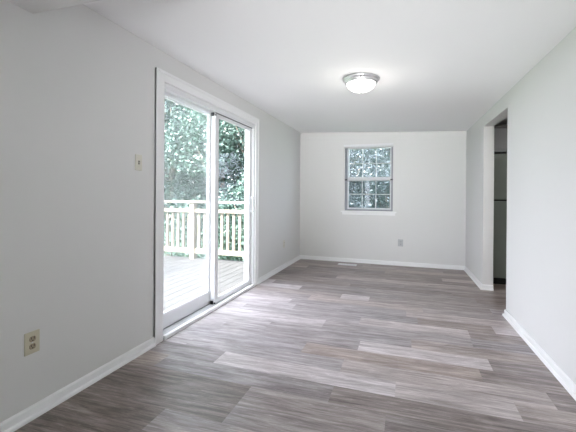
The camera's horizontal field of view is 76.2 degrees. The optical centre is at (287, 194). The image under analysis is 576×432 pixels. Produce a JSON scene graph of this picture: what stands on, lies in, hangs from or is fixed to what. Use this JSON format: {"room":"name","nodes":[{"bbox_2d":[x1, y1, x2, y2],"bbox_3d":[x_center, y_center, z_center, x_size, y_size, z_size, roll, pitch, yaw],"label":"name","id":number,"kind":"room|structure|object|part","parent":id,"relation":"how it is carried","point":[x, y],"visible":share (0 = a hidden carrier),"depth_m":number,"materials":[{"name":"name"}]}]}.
{"room":"empty living room","nodes":[
{"label":"empty living room","id":0,"kind":"room"},
{"bbox_2d":[0,0,299,422],"bbox_3d":[-1.302,0.001,2.250,0.140,2.334,9.478,0,0,18],"label":"wall","id":1,"kind":"structure","parent":0,"point":[77,87],"depth_m":2.20,"materials":[{"name":"paint"}]},
{"bbox_2d":[24,329,39,356],"bbox_3d":[-1.336,0.772,1.921,0.009,0.116,0.082,0,0,18],"label":"wall outlet","id":2,"kind":"object","parent":1,"relation":"attached to","point":[31,339],"visible":1,"depth_m":1.92,"materials":[{"name":"beige plastic"}]},
{"bbox_2d":[29,343,35,349],"bbox_3d":[-1.334,0.792,1.920,0.003,0.027,0.035,0,0,18],"label":"receptacle","id":3,"kind":"object","parent":2,"relation":"attached to","point":[32,346],"depth_m":1.92,"materials":[{"name":"brown plastic"}]},
{"bbox_2d":[29,336,35,341],"bbox_3d":[-1.333,0.753,1.920,0.003,0.027,0.035,0,0,18],"label":"receptacle","id":4,"kind":"object","parent":2,"relation":"attached to","point":[31,338],"depth_m":1.92,"materials":[{"name":"brown plastic"}]},
{"bbox_2d":[6,0,99,12],"bbox_3d":[-0.029,-1.035,1.309,2.846,0.204,0.352,0,0,18],"label":"trim","id":5,"kind":"structure","parent":1,"relation":"attached to","point":[33,6],"depth_m":1.81,"materials":[{"name":"paint"}]},
{"bbox_2d":[135,154,141,170],"bbox_3d":[-1.079,-0.233,2.670,0.020,0.116,0.072,0,0,18],"label":"light switch","id":6,"kind":"object","parent":1,"relation":"attached to","point":[138,158],"visible":1,"depth_m":2.67,"materials":[{"name":"plastic"}]},
{"bbox_2d":[0,255,300,431],"bbox_3d":[-1.234,1.135,2.218,0.026,0.066,9.458,0,0,18],"label":"baseboard","id":7,"kind":"structure","parent":1,"relation":"attached to","point":[32,412],"depth_m":2.18,"materials":[{"name":"paint"}]},
{"bbox_2d":[154,67,258,344],"bbox_3d":[-0.707,0.092,3.821,0.024,2.153,2.058,0,0,18],"label":"trim","id":8,"kind":"structure","parent":1,"relation":"attached to","point":[161,76],"depth_m":2.91,"materials":[{"name":"paint"}]},
{"bbox_2d":[163,83,254,339],"bbox_3d":[-0.768,0.143,3.844,0.150,2.090,1.870,0,0,18],"label":"door","id":9,"kind":"structure","parent":1,"relation":"in","point":[179,317],"depth_m":3.82,"materials":[{"name":"white plastic"}]},
{"bbox_2d":[165,97,206,114],"bbox_3d":[-0.976,0.133,3.502,0.024,1.990,1.020,0,0,18],"label":"screen door","id":10,"kind":"structure","parent":9,"relation":"attached to","point":[167,98],"depth_m":3.47,"materials":[{"name":"white plastic"}]},
{"bbox_3d":[-0.954,0.133,3.443,0.036,2.002,0.942,0,0,18],"label":"fixed panel","id":11,"kind":"part","parent":9,"relation":"part of","materials":[{"name":"clear glass"}]},
{"bbox_3d":[-0.637,0.142,4.265,0.048,1.992,0.938,0,0,18],"label":"sliding panel","id":12,"kind":"part","parent":9,"relation":"part of","materials":[{"name":"clear glass"}]},
{"bbox_3d":[-0.458,0.123,4.667,0.044,0.230,0.036,0,0,18],"label":"handle","id":13,"kind":"part","parent":9,"relation":"part of","materials":[{"name":"white plastic"}]},
{"bbox_2d":[14,259,575,431],"bbox_3d":[0.889,1.185,1.525,4.532,0.001,9.550,0,0,18],"label":"floor","id":14,"kind":"structure","parent":0,"point":[315,345],"depth_m":2.47,"materials":[{"name":"laminate"}]},
{"bbox_2d":[338,263,356,265],"bbox_3d":[0.994,1.171,6.159,0.310,0.009,0.110,0,0,21],"label":"floor vent","id":15,"kind":"object","parent":14,"relation":"in","point":[338,263],"visible":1,"depth_m":6.15,"materials":[{"name":"white metal"}]},
{"bbox_2d":[493,154,506,284],"bbox_3d":[3.158,0.325,5.112,0.740,1.735,0.795,0,0,18],"label":"refrigerator","id":16,"kind":"object","parent":14,"relation":"on","point":[500,160],"visible":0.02,"depth_m":4.87,"materials":[{"name":"grey metal"}]},
{"bbox_3d":[3.060,0.596,4.816,0.740,1.023,0.062,0,0,18],"label":"fridge door","id":17,"kind":"part","parent":16,"relation":"part of","materials":[{"name":"silver metal"}]},
{"bbox_3d":[3.066,-0.237,4.814,0.740,0.610,0.062,0,0,18],"label":"freezer door","id":18,"kind":"part","parent":16,"relation":"part of","materials":[{"name":"silver metal"}]},
{"bbox_2d":[84,0,575,132],"bbox_3d":[0.886,-1.115,1.542,4.722,0.368,9.760,0,0,18],"label":"ceiling","id":19,"kind":"structure","parent":0,"point":[440,65],"depth_m":2.70,"materials":[{"name":"paint"}]},
{"bbox_2d":[343,73,379,92],"bbox_3d":[0.673,-1.004,3.388,0.332,0.147,0.332,0,0,18],"label":"ceiling lamp","id":20,"kind":"object","parent":19,"relation":"attached to","point":[356,82],"visible":1,"depth_m":3.29,"materials":[{"name":"white glass"}]},
{"bbox_3d":[0.673,-0.986,3.388,0.262,0.080,0.262,0,0,18],"label":"lamp shade","id":21,"kind":"part","parent":20,"relation":"part of","materials":[{"name":"white glass"}]},
{"bbox_2d":[300,131,466,265],"bbox_3d":[1.526,0.026,6.326,3.003,2.306,0.140,0,0,20],"label":"wall","id":22,"kind":"structure","parent":0,"point":[429,167],"depth_m":6.13,"materials":[{"name":"paint"}]},
{"bbox_2d":[341,147,395,215],"bbox_3d":[1.391,-0.255,6.342,0.934,1.205,0.170,0,0,20],"label":"window","id":23,"kind":"structure","parent":22,"relation":"in","point":[351,211],"depth_m":6.35,"materials":[{"name":"plastic"}]},
{"bbox_3d":[1.376,0.314,6.313,0.934,0.067,0.105,0,0,20],"label":"sill","id":24,"kind":"part","parent":23,"relation":"part of","materials":[{"name":"paint"}]},
{"bbox_3d":[1.401,-0.022,6.362,0.742,0.565,0.032,0,0,20],"label":"sash","id":25,"kind":"part","parent":23,"relation":"part of","materials":[{"name":"plastic"}]},
{"bbox_3d":[1.418,-0.526,6.397,0.742,0.598,0.030,0,0,20],"label":"sash","id":26,"kind":"part","parent":23,"relation":"part of","materials":[{"name":"glass"}]},
{"bbox_2d":[349,181,389,207],"bbox_3d":[1.401,-0.007,6.362,0.698,0.471,0.020,0,0,20],"label":"grille","id":27,"kind":"object","parent":23,"relation":"attached to","point":[362,194],"depth_m":6.37,"materials":[{"name":"plastic"}]},
{"bbox_2d":[352,149,389,176],"bbox_3d":[1.418,-0.541,6.397,0.698,0.508,0.020,0,0,20],"label":"grille","id":28,"kind":"object","parent":23,"relation":"attached to","point":[362,163],"depth_m":6.39,"materials":[{"name":"plastic"}]},
{"bbox_2d":[344,143,392,147],"bbox_3d":[1.370,-0.835,6.279,0.827,0.056,0.052,0,0,20],"label":"window blind","id":29,"kind":"object","parent":22,"relation":"attached to","point":[380,144],"visible":1,"depth_m":6.26,"materials":[{"name":"white plastic"}]},
{"bbox_2d":[300,255,464,269],"bbox_3d":[1.501,1.146,6.246,2.745,0.066,0.026,0,0,20],"label":"baseboard","id":30,"kind":"structure","parent":22,"relation":"attached to","point":[396,263],"depth_m":6.19,"materials":[{"name":"paint"}]},
{"bbox_2d":[398,239,402,246],"bbox_3d":[1.873,0.804,6.122,0.082,0.116,0.009,0,0,19],"label":"wall outlet","id":31,"kind":"object","parent":22,"relation":"attached to","point":[400,241],"visible":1,"depth_m":6.12,"materials":[{"name":"grey plastic"}]},
{"bbox_2d":[465,27,575,383],"bbox_3d":[1.503,0.084,1.287,0.118,2.211,9.375,0,0,17],"label":"wall","id":32,"kind":"structure","parent":0,"point":[540,108],"depth_m":2.81,"materials":[{"name":"paint"}]},
{"bbox_2d":[464,266,575,400],"bbox_3d":[1.484,1.157,1.295,0.145,0.066,9.379,0,0,17],"label":"baseboard","id":33,"kind":"structure","parent":32,"relation":"attached to","point":[567,383],"depth_m":2.74,"materials":[{"name":"paint"}]},
{"label":"outside","id":34,"kind":"structure","parent":0,"visible":0},
{"bbox_2d":[164,217,243,260],"bbox_3d":[2.296,2.432,7.140,80.000,0.100,75.000,0,0,18],"label":"ground","id":35,"kind":"structure","parent":34,"point":[201,217],"depth_m":14.30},
{"bbox_2d":[164,106,225,252],"bbox_3d":[-4.509,-2.679,14.365,5.510,10.124,5.802,0,0,18],"label":"tree","id":36,"kind":"object","parent":35,"relation":"on","point":[169,106],"visible":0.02,"depth_m":13.10,"materials":[{"name":"green plant"}]},
{"bbox_2d":[164,103,244,259],"bbox_3d":[-1.693,-1.304,10.697,4.464,7.460,3.918,0,0,-26],"label":"tree","id":37,"kind":"object","parent":35,"relation":"on","point":[183,126],"visible":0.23,"depth_m":9.55,"materials":[{"name":"green plant"}]},
{"bbox_2d":[164,99,244,257],"bbox_3d":[-3.545,-1.156,10.906,4.090,7.178,3.959,0,0,-28],"label":"tree","id":38,"kind":"object","parent":35,"relation":"on","point":[167,102],"visible":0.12,"depth_m":10.26,"materials":[{"name":"green plant"}]},
{"bbox_2d":[168,102,244,248],"bbox_3d":[-1.291,-2.839,14.081,5.188,10.487,6.949,0,0,18],"label":"tree","id":39,"kind":"object","parent":35,"relation":"on","point":[173,102],"visible":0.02,"depth_m":13.09,"materials":[{"name":"green plant"}]},
{"bbox_2d":[174,135,243,222],"bbox_3d":[-3.451,-4.291,18.705,6.623,13.340,7.948,0,0,33],"label":"tree","id":40,"kind":"object","parent":35,"relation":"on","point":[189,135],"visible":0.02,"depth_m":17.68,"materials":[{"name":"green plant"}]},
{"bbox_2d":[187,109,244,260],"bbox_3d":[-0.806,-1.199,9.437,3.610,7.266,3.526,0,0,18],"label":"tree","id":41,"kind":"object","parent":35,"relation":"on","point":[241,190],"visible":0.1,"depth_m":9.21,"materials":[{"name":"green plant"}]},
{"bbox_2d":[349,148,389,207],"bbox_3d":[1.365,-0.827,10.300,3.166,6.549,3.249,0,0,-2],"label":"tree","id":42,"kind":"object","parent":35,"relation":"on","point":[353,185],"visible":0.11,"depth_m":9.75,"materials":[{"name":"green plant"}]},
{"bbox_2d":[349,148,389,207],"bbox_3d":[3.094,-0.744,10.800,3.213,6.384,3.193,0,0,18],"label":"tree","id":43,"kind":"object","parent":35,"relation":"on","point":[381,201],"visible":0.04,"depth_m":10.71,"materials":[{"name":"green plant"}]},
{"bbox_2d":[350,149,389,207],"bbox_3d":[2.062,-2.365,13.470,5.024,9.592,6.083,0,0,18],"label":"tree","id":44,"kind":"object","parent":35,"relation":"on","point":[353,171],"visible":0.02,"depth_m":13.09,"materials":[{"name":"green plant"}]},
{"bbox_2d":[351,150,389,207],"bbox_3d":[4.724,-3.017,17.203,6.295,10.991,5.637,0,0,4],"label":"tree","id":45,"kind":"object","parent":35,"relation":"on","point":[354,150],"visible":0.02,"depth_m":16.39,"materials":[{"name":"green plant"}]},
{"bbox_3d":[3.719,0.103,5.459,1.730,2.186,0.120,0,0,18],"label":"wall","id":46,"kind":"structure","parent":0,"visible":0},
{"bbox_2d":[494,128,506,153],"bbox_3d":[3.209,-0.728,5.148,0.860,0.317,0.786,0,0,18],"label":"upper cabinet","id":47,"kind":"object","parent":46,"relation":"attached to","point":[500,134],"visible":0.03,"depth_m":4.90,"materials":[{"name":"grey paint"}]},
{"bbox_2d":[494,124,506,127],"bbox_3d":[3.259,-0.906,5.135,0.980,0.036,0.780,0,0,18],"label":"trim","id":48,"kind":"structure","parent":47,"relation":"attached to","point":[505,125],"depth_m":4.87,"materials":[{"name":"paint"}]},
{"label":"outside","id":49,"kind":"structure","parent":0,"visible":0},
{"bbox_2d":[163,256,243,311],"bbox_3d":[-3.225,1.312,3.537,4.254,0.220,7.540,0,0,18],"label":"deck","id":50,"kind":"object","parent":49,"point":[184,277],"visible":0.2,"depth_m":5.37,"materials":[{"name":"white wood"}]},
{"bbox_2d":[164,200,244,258],"bbox_3d":[-2.035,0.657,6.999,4.020,1.090,0.146,0,0,20],"label":"deck railing","id":51,"kind":"object","parent":50,"relation":"on","point":[193,248],"visible":0.36,"depth_m":6.87,"materials":[{"name":"white wood"}]},
{"bbox_3d":[-2.808,0.291,7.272,2.075,0.066,0.038,0,0,20],"label":"rail","id":52,"kind":"part","parent":51,"relation":"part of","materials":[{"name":"white wood"}]},
{"bbox_3d":[-2.813,1.043,7.273,2.075,0.090,0.038,0,0,20],"label":"rail","id":53,"kind":"part","parent":51,"relation":"part of","materials":[{"name":"white wood"}]},
{"bbox_3d":[-1.785,0.679,6.912,0.100,1.050,0.100,0,0,20],"label":"post","id":54,"kind":"part","parent":51,"relation":"part of","materials":[{"name":"white wood"}]},
{"bbox_3d":[-2.031,0.132,6.998,4.020,0.040,0.145,0,0,20],"label":"rail","id":55,"kind":"part","parent":51,"relation":"part of","materials":[{"name":"white wood"}]},
{"bbox_3d":[-0.996,1.058,6.623,1.585,0.090,0.038,0,0,20],"label":"rail","id":56,"kind":"part","parent":51,"relation":"part of","materials":[{"name":"white wood"}]},
{"bbox_3d":[-0.991,0.305,6.622,1.585,0.066,0.038,0,0,20],"label":"rail","id":57,"kind":"part","parent":51,"relation":"part of","materials":[{"name":"white wood"}]}
]}

